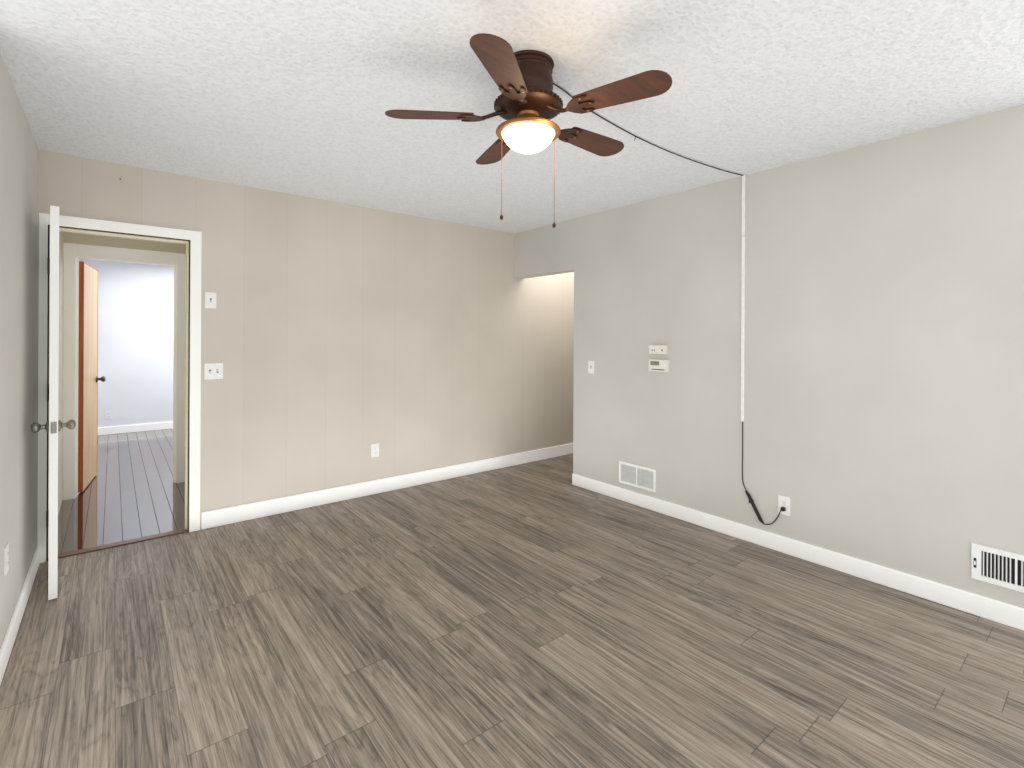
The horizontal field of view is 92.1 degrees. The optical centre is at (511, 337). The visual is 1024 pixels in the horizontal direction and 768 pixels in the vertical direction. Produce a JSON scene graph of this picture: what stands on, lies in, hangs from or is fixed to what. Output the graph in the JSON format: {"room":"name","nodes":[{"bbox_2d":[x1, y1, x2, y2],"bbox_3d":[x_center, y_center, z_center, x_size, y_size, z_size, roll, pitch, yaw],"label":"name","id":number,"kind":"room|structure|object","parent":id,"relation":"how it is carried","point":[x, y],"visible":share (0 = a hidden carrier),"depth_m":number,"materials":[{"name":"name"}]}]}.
{"room":"empty living room","nodes":[
{"label":"empty living room","id":0,"kind":"room"},
{"bbox_2d":[0,53,63,647],"bbox_3d":[-1.651,0.120,1.410,0.150,2.500,6.860,0,0,-39],"label":"wall","id":1,"kind":"structure","parent":0,"point":[19,203],"depth_m":2.37,"materials":[{"name":"beige paint"}]},
{"bbox_2d":[4,542,8,575],"bbox_3d":[-2.155,0.945,2.105,0.008,0.118,0.072,0,0,-39],"label":"electrical outlet","id":2,"kind":"object","parent":1,"relation":"attached to","point":[6,558],"visible":1,"depth_m":2.09,"materials":[{"name":"white plastic"}]},
{"bbox_2d":[0,547,39,684],"bbox_3d":[-1.194,1.320,0.923,0.018,0.104,5.280,0,0,-39],"label":"baseboard","id":3,"kind":"structure","parent":1,"relation":"attached to","point":[10,636],"depth_m":2.30,"materials":[{"name":"white wood"}]},
{"bbox_2d":[64,232,185,253],"bbox_3d":[-2.800,0.115,4.969,4.200,2.500,0.120,0,0,-39],"label":"wall","id":4,"kind":"structure","parent":0,"point":[94,240],"depth_m":4.37,"materials":[{"name":"beige paint"}]},
{"bbox_2d":[62,243,185,500],"bbox_3d":[-3.454,0.331,4.442,0.740,2.060,0.130,0,0,-39],"label":"door jamb","id":5,"kind":"structure","parent":4,"relation":"in","point":[76,365],"depth_m":4.30,"materials":[{"name":"beige wood"}]},
{"bbox_2d":[78,261,105,492],"bbox_3d":[-3.913,0.342,4.599,0.192,2.010,0.687,0,0,-39],"label":"door","id":6,"kind":"structure","parent":5,"relation":"attached to","point":[88,378],"depth_m":4.47,"materials":[{"name":"brown wood"}]},
{"bbox_2d":[79,259,173,427],"bbox_3d":[-4.881,0.105,7.543,4.200,2.500,0.120,0,0,-39],"label":"wall","id":7,"kind":"structure","parent":0,"point":[135,334],"depth_m":7.03,"materials":[{"name":"white paint"}]},
{"bbox_2d":[105,411,111,419],"bbox_3d":[-5.615,1.081,6.871,0.072,0.118,0.008,0,0,-39],"label":"outlet","id":8,"kind":"object","parent":7,"relation":"attached to","point":[108,414],"visible":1,"depth_m":6.87,"materials":[{"name":"white plastic"}]},
{"bbox_2d":[97,422,172,435],"bbox_3d":[-4.845,1.302,7.491,3.960,0.105,0.014,0,0,-39],"label":"baseboard","id":9,"kind":"structure","parent":7,"relation":"attached to","point":[132,428],"depth_m":7.04,"materials":[{"name":"white wood"}]},
{"bbox_2d":[37,150,573,528],"bbox_3d":[-0.702,0.125,4.840,5.940,2.500,0.160,0,0,-39],"label":"wall","id":10,"kind":"structure","parent":0,"point":[338,339],"depth_m":4.16,"materials":[{"name":"beige paint"}]},
{"bbox_2d":[37,213,201,562],"bbox_3d":[-2.607,0.298,3.309,0.899,2.135,0.182,0,0,-39],"label":"door jamb","id":11,"kind":"structure","parent":10,"relation":"in","point":[187,310],"depth_m":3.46,"materials":[{"name":"white wood"}]},
{"bbox_2d":[31,206,75,599],"bbox_3d":[-2.575,0.336,2.800,0.175,2.035,0.654,0,0,-39],"label":"door","id":12,"kind":"structure","parent":11,"relation":"attached to","point":[53,426],"depth_m":2.56,"materials":[{"name":"paint"}]},
{"bbox_2d":[58,529,187,557],"bbox_3d":[-2.579,1.362,3.268,0.719,0.007,0.070,0,0,-39],"label":"threshold","id":13,"kind":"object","parent":10,"relation":"attached to","point":[101,547],"depth_m":3.25,"materials":[{"name":"brown wood"}]},
{"bbox_2d":[205,292,216,307],"bbox_3d":[-2.161,-0.267,3.542,0.070,0.115,0.020,0,0,-39],"label":"switch","id":14,"kind":"object","parent":10,"relation":"attached to","point":[210,299],"visible":1,"depth_m":3.54,"materials":[{"name":"white plastic"}]},
{"bbox_2d":[204,363,222,379],"bbox_3d":[-2.147,0.244,3.556,0.116,0.115,0.020,0,0,-39],"label":"double light switch","id":15,"kind":"object","parent":10,"relation":"attached to","point":[213,370],"visible":1,"depth_m":3.56,"materials":[{"name":"white plastic"}]},
{"bbox_2d":[371,443,378,457],"bbox_3d":[-1.201,0.991,4.331,0.072,0.118,0.008,0,0,-39],"label":"electrical outlet","id":16,"kind":"object","parent":10,"relation":"attached to","point":[374,450],"visible":1,"depth_m":4.33,"materials":[{"name":"white plastic"}]},
{"bbox_2d":[201,443,572,528],"bbox_3d":[-0.324,1.316,5.038,4.854,0.122,0.014,0,0,-39],"label":"baseboard","id":17,"kind":"structure","parent":10,"relation":"attached to","point":[229,515],"depth_m":4.26,"materials":[{"name":"white wood"}]},
{"bbox_2d":[0,429,1023,767],"bbox_3d":[-0.749,1.424,4.350,6.620,0.100,10.290,0,0,-39],"label":"floor","id":18,"kind":"structure","parent":0,"point":[544,613],"depth_m":2.21,"materials":[{"name":"grey laminate"}]},
{"bbox_2d":[0,0,1023,232],"bbox_3d":[-0.737,-1.162,4.350,6.620,0.128,10.290,0,0,-39],"label":"ceiling","id":19,"kind":"structure","parent":0,"point":[298,97],"depth_m":2.21,"materials":[{"name":"white paint"}]},
{"bbox_2d":[385,33,671,227],"bbox_3d":[0.104,-0.786,2.058,1.062,0.671,1.110,0,0,-39],"label":"ceiling fan","id":20,"kind":"object","parent":19,"relation":"hanging from","point":[528,104],"visible":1,"depth_m":1.93,"materials":[{"name":"brown wood"}]},
{"bbox_2d":[515,104,1023,607],"bbox_3d":[1.777,0.137,3.256,0.120,2.500,5.420,0,0,-39],"label":"wall","id":21,"kind":"structure","parent":0,"point":[883,424],"depth_m":2.97,"materials":[{"name":"beige paint"}]},
{"bbox_2d":[588,361,593,373],"bbox_3d":[0.711,0.268,4.463,0.020,0.115,0.070,0,0,-39],"label":"light switch","id":22,"kind":"object","parent":21,"relation":"attached to","point":[591,367],"visible":1,"depth_m":4.46,"materials":[{"name":"white plastic"}]},
{"bbox_2d":[619,461,655,492],"bbox_3d":[1.030,1.143,4.070,0.012,0.182,0.365,0,0,-39],"label":"air vent","id":23,"kind":"object","parent":21,"relation":"in","point":[638,476],"visible":1,"depth_m":4.06,"materials":[{"name":"white metal"}]},
{"bbox_2d":[649,345,667,353],"bbox_3d":[1.157,0.096,3.904,0.031,0.068,0.150,0,0,-39],"label":"control box","id":24,"kind":"object","parent":21,"relation":"attached to","point":[658,349],"visible":0.98,"depth_m":3.88,"materials":[{"name":"plastic"}]},
{"bbox_2d":[649,359,668,371],"bbox_3d":[1.161,0.223,3.900,0.028,0.094,0.172,0,0,-39],"label":"thermostat","id":25,"kind":"object","parent":21,"relation":"attached to","point":[656,365],"visible":1,"depth_m":3.89,"materials":[{"name":"plastic"}]},
{"bbox_2d":[741,175,745,420],"bbox_3d":[1.588,-0.269,3.389,0.011,1.690,0.022,0,0,-39],"label":"cord cover","id":26,"kind":"object","parent":21,"relation":"attached to","point":[743,306],"visible":0.96,"depth_m":3.38,"materials":[{"name":"white plastic"}]},
{"bbox_2d":[778,495,789,515],"bbox_3d":[1.753,1.082,3.179,0.008,0.118,0.072,0,0,-39],"label":"electrical outlet","id":27,"kind":"object","parent":21,"relation":"attached to","point":[783,501],"visible":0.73,"depth_m":3.18,"materials":[{"name":"white plastic"}]},
{"bbox_2d":[742,422,785,524],"bbox_3d":[1.660,0.910,3.273,0.033,0.659,0.287,0,0,-39],"label":"power cord","id":28,"kind":"object","parent":27,"relation":"attached to","point":[751,501],"visible":1,"depth_m":3.32,"materials":[{"name":"black plastic"}]},
{"bbox_2d":[572,473,1023,630],"bbox_3d":[1.957,1.335,2.917,0.018,0.104,4.420,0,0,-39],"label":"baseboard","id":29,"kind":"structure","parent":21,"relation":"attached to","point":[1007,614],"depth_m":2.95,"materials":[{"name":"white wood"}]},
{"bbox_2d":[971,543,1023,592],"bbox_3d":[2.407,1.122,2.363,0.017,0.175,0.305,0,0,-39],"label":"air vent","id":30,"kind":"object","parent":21,"relation":"in","point":[999,567],"visible":1,"depth_m":2.41,"materials":[{"name":"white metal"}]}
]}

